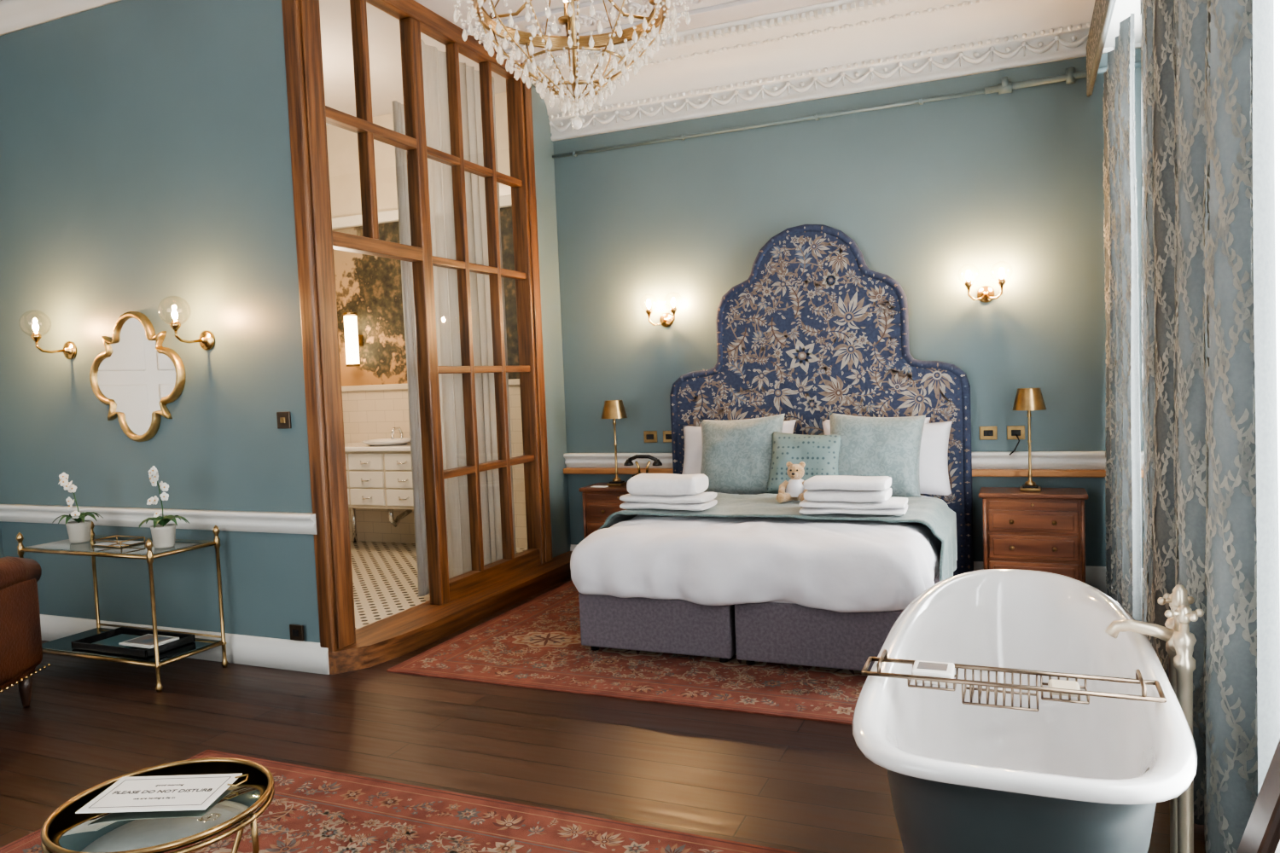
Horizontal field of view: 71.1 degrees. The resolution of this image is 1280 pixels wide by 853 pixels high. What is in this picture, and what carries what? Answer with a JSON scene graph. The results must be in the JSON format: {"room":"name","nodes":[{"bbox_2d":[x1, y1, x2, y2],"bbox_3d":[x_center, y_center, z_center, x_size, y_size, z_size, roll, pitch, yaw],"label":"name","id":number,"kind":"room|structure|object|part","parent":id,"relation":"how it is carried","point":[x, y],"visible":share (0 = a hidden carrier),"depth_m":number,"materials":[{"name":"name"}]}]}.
{"room":"hotel room","nodes":[
{"label":"hotel room","id":0,"kind":"room"},
{"bbox_2d":[0,521,3,558],"bbox_3d":[-5.328,-0.383,3.095,0.120,3.850,5.950,-1,3,23],"label":"wall","id":1,"kind":"structure","parent":0,"point":[1,538],"depth_m":5.76,"materials":[{"name":"teal paint"}]},
{"bbox_2d":[0,0,319,643],"bbox_3d":[-2.941,-0.594,5.226,2.595,3.850,0.100,-1,3,23],"label":"wall","id":2,"kind":"structure","parent":0,"point":[146,167],"depth_m":5.06,"materials":[{"name":"teal paint"}]},
{"bbox_2d":[18,323,76,359],"bbox_3d":[-3.480,-0.537,5.254,0.156,0.285,0.278,-1,3,23],"label":"wall sconce","id":3,"kind":"object","parent":2,"relation":"attached to","point":[69,350],"depth_m":5.34,"materials":[{"name":"gold metal"}]},
{"bbox_2d":[0,0,121,35],"bbox_3d":[-3.584,-2.439,5.249,1.450,0.120,0.120,-1,3,23],"label":"trim","id":4,"kind":"structure","parent":2,"relation":"attached to","point":[15,15],"depth_m":5.23,"materials":[{"name":"white paint"}]},
{"bbox_2d":[89,311,185,442],"bbox_3d":[-2.900,-0.286,5.150,0.750,0.750,0.042,-1,3,23],"label":"mirror","id":5,"kind":"object","parent":2,"relation":"attached to","point":[136,376],"visible":1,"depth_m":5.14,"materials":[{"name":"gold metal"}]},
{"bbox_2d":[0,504,316,535],"bbox_3d":[-2.912,0.533,5.212,2.625,0.110,0.050,-1,3,23],"label":"trim","id":6,"kind":"structure","parent":2,"relation":"attached to","point":[271,522],"depth_m":5.07,"materials":[{"name":"white paint"}]},
{"bbox_2d":[40,614,329,674],"bbox_3d":[-2.864,1.251,5.258,2.655,0.160,0.022,-1,3,23],"label":"baseboard","id":7,"kind":"structure","parent":2,"relation":"attached to","point":[310,657],"depth_m":4.95,"materials":[{"name":"white paint"}]},
{"bbox_2d":[161,310,215,350],"bbox_3d":[-2.441,-0.554,4.809,0.156,0.285,0.278,-1,3,23],"label":"wall sconce","id":8,"kind":"object","parent":2,"relation":"attached to","point":[206,339],"depth_m":4.90,"materials":[{"name":"gold metal"}]},
{"bbox_2d":[276,411,290,429],"bbox_3d":[-1.891,-0.033,4.753,0.090,0.090,0.018,-1,3,23],"label":"light switch","id":9,"kind":"object","parent":2,"relation":"attached to","point":[283,419],"visible":1,"depth_m":4.75,"materials":[{"name":"brown metal"}]},
{"bbox_2d":[289,624,304,641],"bbox_3d":[-1.836,1.103,4.787,0.090,0.085,0.020,-1,3,23],"label":"socket","id":10,"kind":"object","parent":2,"relation":"attached to","point":[296,631],"visible":1,"depth_m":4.78,"materials":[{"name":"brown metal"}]},
{"bbox_2d":[0,0,834,125],"bbox_3d":[-1.683,-2.493,2.831,7.050,0.100,8.800,-1,3,23],"label":"ceiling","id":11,"kind":"structure","parent":0,"point":[383,29],"depth_m":5.97,"materials":[{"name":"paint"}]},
{"bbox_2d":[453,0,690,129],"bbox_3d":[-0.273,-1.851,3.495,0.929,1.364,0.910,-1,3,23],"label":"crystal chandelier","id":12,"kind":"object","parent":11,"relation":"hanging from","point":[573,43],"visible":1,"depth_m":3.50,"materials":[{"name":"clear glass"}]},
{"bbox_2d":[465,0,772,56],"bbox_3d":[0.835,-2.676,5.337,4.209,0.054,0.480,-1,3,23],"label":"trim","id":13,"kind":"structure","parent":11,"relation":"attached to","point":[637,9],"depth_m":5.75,"materials":[{"name":"paint"}]},
{"bbox_2d":[325,92,527,548],"bbox_3d":[-1.855,-0.774,7.746,2.610,3.850,0.180,-1,3,23],"label":"wall","id":14,"kind":"structure","parent":0,"point":[375,392],"depth_m":7.89,"materials":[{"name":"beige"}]},
{"bbox_2d":[343,312,363,366],"bbox_3d":[-2.523,-0.766,7.901,0.120,0.470,0.180,-1,3,23],"label":"wall lamp","id":15,"kind":"object","parent":14,"relation":"attached to","point":[352,340],"visible":1,"depth_m":7.83,"materials":[{"name":"white glass"}]},
{"bbox_2d":[349,541,527,629],"bbox_3d":[-2.349,1.176,6.620,2.530,0.120,2.650,-1,3,23],"label":"floor","id":16,"kind":"structure","parent":0,"point":[385,574],"depth_m":6.45,"materials":[{"name":"tile"}]},
{"bbox_2d":[344,426,413,542],"bbox_3d":[-2.178,0.531,7.655,1.190,1.041,0.512,-1,3,23],"label":"vanity unit","id":17,"kind":"object","parent":16,"relation":"on","point":[379,474],"visible":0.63,"depth_m":7.41,"materials":[{"name":"beige wood"}]},
{"bbox_2d":[392,100,429,596],"bbox_3d":[-1.466,-0.477,5.784,0.074,3.160,0.128,-1,3,23],"label":"curtain","id":18,"kind":"object","parent":16,"relation":"on","point":[398,108],"visible":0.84,"depth_m":5.75,"materials":[{"name":"white fabric"}]},
{"bbox_2d":[421,39,516,579],"bbox_3d":[-1.222,-0.759,6.365,0.080,3.640,1.062,-1,3,23],"label":"curtain","id":19,"kind":"object","parent":16,"relation":"on","point":[434,71],"visible":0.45,"depth_m":6.28,"materials":[{"name":"white fabric"}]},
{"bbox_2d":[530,81,570,558],"bbox_3d":[-0.788,-0.778,7.050,0.180,3.850,0.380,-1,3,23],"label":"wall","id":20,"kind":"structure","parent":0,"point":[544,148],"depth_m":7.04,"materials":[{"name":"paint"}]},
{"bbox_2d":[0,577,1207,852],"bbox_3d":[-1.527,1.448,3.045,7.050,0.100,8.800,-1,3,23],"label":"floor","id":21,"kind":"structure","parent":0,"point":[801,786],"depth_m":3.74,"materials":[{"name":"brown wood"}]},
{"bbox_2d":[0,556,50,708],"bbox_3d":[-3.319,1.024,4.071,0.824,0.777,0.867,-3,3,-5],"label":"leather armchair","id":22,"kind":"object","parent":21,"relation":"on","point":[20,637],"visible":1,"depth_m":4.27,"materials":[{"name":"brown leather"}]},
{"bbox_2d":[16,521,228,692],"bbox_3d":[-2.848,0.952,4.932,1.048,0.790,0.448,-1,3,23],"label":"console table","id":23,"kind":"object","parent":21,"relation":"on","point":[147,551],"visible":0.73,"depth_m":4.83,"materials":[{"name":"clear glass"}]},
{"bbox_2d":[52,472,103,543],"bbox_3d":[-3.135,0.450,5.017,0.248,0.397,0.244,-1,3,23],"label":"potted orchid","id":24,"kind":"object","parent":23,"relation":"on","point":[78,531],"visible":1,"depth_m":4.98,"materials":[{"name":"ceramic"}]},
{"bbox_2d":[92,535,145,547],"bbox_3d":[-2.844,0.627,4.890,0.226,0.034,0.145,-1,3,23],"label":"tray","id":25,"kind":"object","parent":23,"relation":"on","point":[117,544],"visible":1,"depth_m":4.87,"materials":[{"name":"gold metal"}]},
{"bbox_2d":[71,627,195,657],"bbox_3d":[-2.767,1.176,4.897,0.580,0.040,0.300,-1,3,23],"label":"serving tray","id":26,"kind":"object","parent":23,"relation":"on","point":[122,641],"visible":0.98,"depth_m":4.86,"materials":[{"name":"black wood"}]},
{"bbox_2d":[138,465,189,548],"bbox_3d":[-2.533,0.420,4.734,0.228,0.439,0.247,-5,4,-40],"label":"potted orchid","id":27,"kind":"object","parent":23,"relation":"on","point":[163,534],"visible":1,"depth_m":4.71,"materials":[{"name":"ceramic"}]},
{"bbox_2d":[0,750,799,852],"bbox_3d":[-0.965,1.412,2.263,2.760,0.010,2.110,-1,3,23],"label":"rug","id":28,"kind":"object","parent":21,"relation":"on","point":[311,810],"visible":0.51,"depth_m":3.03,"materials":[{"name":"red fabric"}]},
{"bbox_2d":[40,757,274,852],"bbox_3d":[-1.221,1.188,2.323,0.529,0.448,0.529,-1,3,23],"label":"round side table","id":29,"kind":"object","parent":28,"relation":"on","point":[64,831],"visible":0.87,"depth_m":2.23,"materials":[{"name":"gold metal"}]},
{"bbox_2d":[75,773,248,814],"bbox_3d":[-1.234,0.956,2.347,0.367,0.010,0.200,-2,3,1],"label":"paper sign","id":30,"kind":"object","parent":29,"relation":"on","point":[190,792],"visible":1,"depth_m":2.34,"materials":[{"name":"white paper"}]},
{"bbox_2d":[281,0,572,674],"bbox_3d":[-1.147,-0.701,5.888,0.352,3.850,2.763,-1,3,23],"label":"screen","id":31,"kind":"object","parent":21,"relation":"on","point":[460,602],"visible":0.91,"depth_m":5.54,"materials":[{"name":"brown wood"}]},
{"bbox_2d":[578,482,629,538],"bbox_3d":[-0.092,0.793,6.772,0.650,0.690,0.350,-1,3,23],"label":"nightstand","id":32,"kind":"object","parent":21,"relation":"on","point":[599,503],"visible":0.2,"depth_m":6.70,"materials":[{"name":"brown wood"}]},
{"bbox_2d":[590,485,608,488],"bbox_3d":[-0.304,0.451,6.734,0.120,0.007,0.060,-1,3,23],"label":"notepad","id":33,"kind":"object","parent":32,"relation":"on","point":[602,486],"visible":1,"depth_m":6.72,"materials":[{"name":"white paper"}]},
{"bbox_2d":[601,400,627,486],"bbox_3d":[-0.187,0.124,6.792,0.196,0.645,0.196,-1,3,23],"label":"bedside lamp","id":34,"kind":"object","parent":32,"relation":"on","point":[613,410],"visible":0.98,"depth_m":6.73,"materials":[{"name":"gold metal"}]},
{"bbox_2d":[623,454,662,477],"bbox_3d":[0.023,0.329,6.628,0.302,0.239,0.182,-1,3,23],"label":"telephone","id":35,"kind":"object","parent":32,"relation":"on","point":[628,462],"visible":0.59,"depth_m":6.61,"materials":[{"name":"black plastic"}]},
{"bbox_2d":[386,581,867,725],"bbox_3d":[0.535,1.196,5.137,3.140,0.010,2.210,-1,3,23],"label":"rug","id":36,"kind":"object","parent":21,"relation":"on","point":[536,643],"visible":0.3,"depth_m":4.57,"materials":[{"name":"red fabric"}]},
{"bbox_2d":[570,224,973,671],"bbox_3d":[0.815,-0.087,5.407,2.116,2.524,2.198,-1,3,23],"label":"double bed","id":37,"kind":"object","parent":21,"relation":"on","point":[815,366],"visible":0.9,"depth_m":5.75,"materials":[{"name":"blue fabric"}]},
{"bbox_2d":[619,473,717,511],"bbox_3d":[0.171,0.395,5.448,0.539,0.206,0.317,-1,3,23],"label":"folded towels","id":38,"kind":"object","parent":37,"relation":"on","point":[667,491],"visible":1,"depth_m":5.33,"materials":[{"name":"white fabric"}]},
{"bbox_2d":[570,495,941,612],"bbox_3d":[0.812,0.674,5.359,1.943,0.355,2.019,-1,3,23],"label":"duvet","id":39,"kind":"object","parent":37,"relation":"on","point":[770,556],"depth_m":4.60,"materials":[{"name":"white fabric"}]},
{"bbox_2d":[776,461,807,503],"bbox_3d":[0.949,0.339,5.487,0.201,0.242,0.195,-1,3,23],"label":"teddy bear","id":40,"kind":"object","parent":37,"relation":"on","point":[794,491],"visible":0.83,"depth_m":5.47},
{"bbox_3d":[1.218,-0.154,6.350,2.116,2.524,0.142,-1,3,23],"label":"headboard","id":41,"kind":"part","parent":37,"relation":"part of","materials":[{"name":"blue fabric"}]},
{"bbox_2d":[799,475,907,515],"bbox_3d":[1.192,0.380,5.000,0.569,0.202,0.318,-1,3,23],"label":"folded towels","id":42,"kind":"object","parent":37,"relation":"on","point":[829,494],"visible":1,"depth_m":4.89,"materials":[{"name":"white fabric"}]},
{"bbox_2d":[851,569,1197,852],"bbox_3d":[1.070,0.958,2.543,0.722,0.729,1.844,-1,3,23],"label":"bath","id":43,"kind":"object","parent":21,"relation":"on","point":[1060,777],"visible":0.93,"depth_m":2.61,"materials":[{"name":"white ceramic"}]},
{"bbox_2d":[861,649,1167,711],"bbox_3d":[0.912,0.642,2.239,0.689,0.088,0.132,-1,3,23],"label":"rack","id":44,"kind":"object","parent":43,"relation":"on","point":[930,672],"visible":1,"depth_m":2.23,"materials":[{"name":"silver metal"}]},
{"bbox_2d":[978,487,1088,582],"bbox_3d":[2.485,0.751,5.667,0.620,0.690,0.350,-1,3,23],"label":"nightstand","id":45,"kind":"object","parent":21,"relation":"on","point":[1044,530],"visible":0.67,"depth_m":5.53,"materials":[{"name":"brown wood"}]},
{"bbox_2d":[1012,388,1046,491],"bbox_3d":[2.459,0.081,5.657,0.196,0.645,0.196,-1,3,23],"label":"bedside lamp","id":46,"kind":"object","parent":45,"relation":"on","point":[1028,399],"visible":1,"depth_m":5.61,"materials":[{"name":"gold metal"}]},
{"bbox_2d":[1140,80,1143,396],"bbox_3d":[2.662,-0.436,4.499,0.055,3.130,2.010,-1,3,23],"label":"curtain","id":47,"kind":"object","parent":21,"relation":"on","point":[1141,80],"visible":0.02,"depth_m":5.34,"materials":[{"name":"white fabric"}]},
{"bbox_2d":[1104,584,1204,852],"bbox_3d":[1.460,0.869,2.513,0.208,0.875,0.240,-5,4,-42],"label":"tap","id":48,"kind":"object","parent":21,"relation":"on","point":[1180,642],"visible":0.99,"depth_m":2.41,"materials":[{"name":"silver metal"}]},
{"bbox_2d":[1140,0,1179,680],"bbox_3d":[2.048,-0.397,3.461,0.154,3.225,1.227,-1,3,23],"label":"patterned curtain","id":49,"kind":"object","parent":21,"relation":"on","point":[1160,18],"visible":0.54,"depth_m":3.40,"materials":[{"name":"grey fabric"}]},
{"bbox_2d":[1175,0,1279,852],"bbox_3d":[1.623,-0.328,2.490,0.165,3.225,0.827,-1,3,23],"label":"patterned curtain","id":50,"kind":"object","parent":21,"relation":"on","point":[1227,517],"visible":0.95,"depth_m":2.29,"materials":[{"name":"grey fabric"}]},
{"bbox_2d":[1236,739,1279,852],"bbox_3d":[0.866,0.496,1.082,0.570,1.824,0.600,-1,3,23],"label":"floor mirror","id":51,"kind":"object","parent":21,"relation":"on","point":[1261,834],"visible":1,"depth_m":1.33,"materials":[{"name":"brown wood"}]},
{"bbox_2d":[1274,0,1279,581],"bbox_3d":[1.602,-0.259,2.021,0.053,3.130,2.204,-1,3,23],"label":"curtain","id":52,"kind":"object","parent":21,"relation":"on","point":[1277,2],"visible":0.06,"depth_m":2.55,"materials":[{"name":"white fabric"}]},
{"bbox_2d":[552,47,1144,568],"bbox_3d":[1.350,-0.828,6.404,4.340,3.850,0.120,-1,3,23],"label":"wall","id":53,"kind":"structure","parent":0,"point":[928,194],"depth_m":6.11,"materials":[{"name":"teal paint"}]},
{"bbox_2d":[643,430,671,442],"bbox_3d":[0.140,0.078,6.909,0.228,0.088,0.022,-1,3,23],"label":"wall socket","id":54,"kind":"object","parent":53,"relation":"attached to","point":[649,436],"visible":0.8,"depth_m":6.91,"materials":[{"name":"gold metal"}]},
{"bbox_2d":[640,291,680,327],"bbox_3d":[0.168,-0.877,6.745,0.332,0.254,0.176,-1,3,23],"label":"wall sconce","id":55,"kind":"object","parent":53,"relation":"attached to","point":[666,320],"visible":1,"depth_m":6.76,"materials":[{"name":"gold metal"}]},
{"bbox_2d":[526,0,1141,141],"bbox_3d":[1.128,-2.503,6.042,4.221,0.450,0.500,-1,3,23],"label":"trim","id":56,"kind":"structure","parent":53,"relation":"attached to","point":[835,48],"depth_m":6.06,"materials":[{"name":"white paint"}]},
{"bbox_2d":[552,60,1142,158],"bbox_3d":[1.230,-2.176,6.251,4.180,0.094,0.080,-1,3,23],"label":"pipe","id":57,"kind":"object","parent":53,"relation":"attached to","point":[1070,76],"depth_m":6.02,"materials":[{"name":"metal"}]},
{"bbox_2d":[563,451,1144,477],"bbox_3d":[1.326,0.267,6.381,4.200,0.160,0.085,-1,3,23],"label":"trim","id":58,"kind":"structure","parent":53,"relation":"attached to","point":[1070,464],"depth_m":5.92,"materials":[{"name":"white paint"}]},
{"bbox_2d":[570,544,1144,595],"bbox_3d":[1.368,1.013,6.451,4.200,0.170,0.022,-1,3,23],"label":"baseboard","id":59,"kind":"structure","parent":53,"relation":"attached to","point":[1095,576],"depth_m":5.77,"materials":[{"name":"white paint"}]},
{"bbox_2d":[957,269,1006,302],"bbox_3d":[2.253,-0.941,5.849,0.332,0.254,0.176,-1,3,23],"label":"wall sconce","id":60,"kind":"object","parent":53,"relation":"attached to","point":[985,294],"visible":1,"depth_m":5.87,"materials":[{"name":"gold metal"}]},
{"bbox_2d":[979,426,997,440],"bbox_3d":[2.312,0.042,5.938,0.106,0.085,0.095,-1,3,23],"label":"wall socket","id":61,"kind":"object","parent":53,"relation":"attached to","point":[986,433],"depth_m":5.97,"materials":[{"name":"gold metal"}]},
{"bbox_2d":[1006,425,1024,455],"bbox_3d":[2.466,0.088,5.876,0.104,0.190,0.095,-1,3,23],"label":"wall socket","id":62,"kind":"object","parent":53,"relation":"attached to","point":[1013,433],"depth_m":5.90,"materials":[{"name":"gold metal"}]},
{"bbox_2d":[1102,13,1142,622],"bbox_3d":[2.741,-0.515,5.119,0.111,3.225,1.080,-1,3,23],"label":"patterned curtain","id":63,"kind":"object","parent":53,"relation":"hanging from","point":[1123,510],"visible":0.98,"depth_m":4.78,"materials":[{"name":"grey fabric"}]},
{"bbox_3d":[1.657,-0.575,1.539,0.250,3.850,8.600,-1,3,23],"label":"wall","id":64,"kind":"structure","parent":0,"visible":0},
{"bbox_2d":[1086,0,1116,96],"bbox_3d":[1.571,-2.012,2.716,0.032,0.305,6.280,-1,3,23],"label":"pelmet","id":65,"kind":"object","parent":64,"relation":"attached to","point":[1103,9],"visible":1,"depth_m":4.87,"materials":[{"name":"beige fabric"}]},
{"bbox_2d":[1103,0,1141,48],"bbox_3d":[1.755,-2.152,2.627,0.360,0.030,6.280,-1,3,23],"label":"trim","id":66,"kind":"structure","parent":64,"relation":"attached to","point":[1123,9],"depth_m":5.06,"materials":[{"name":"white paint"}]}
]}

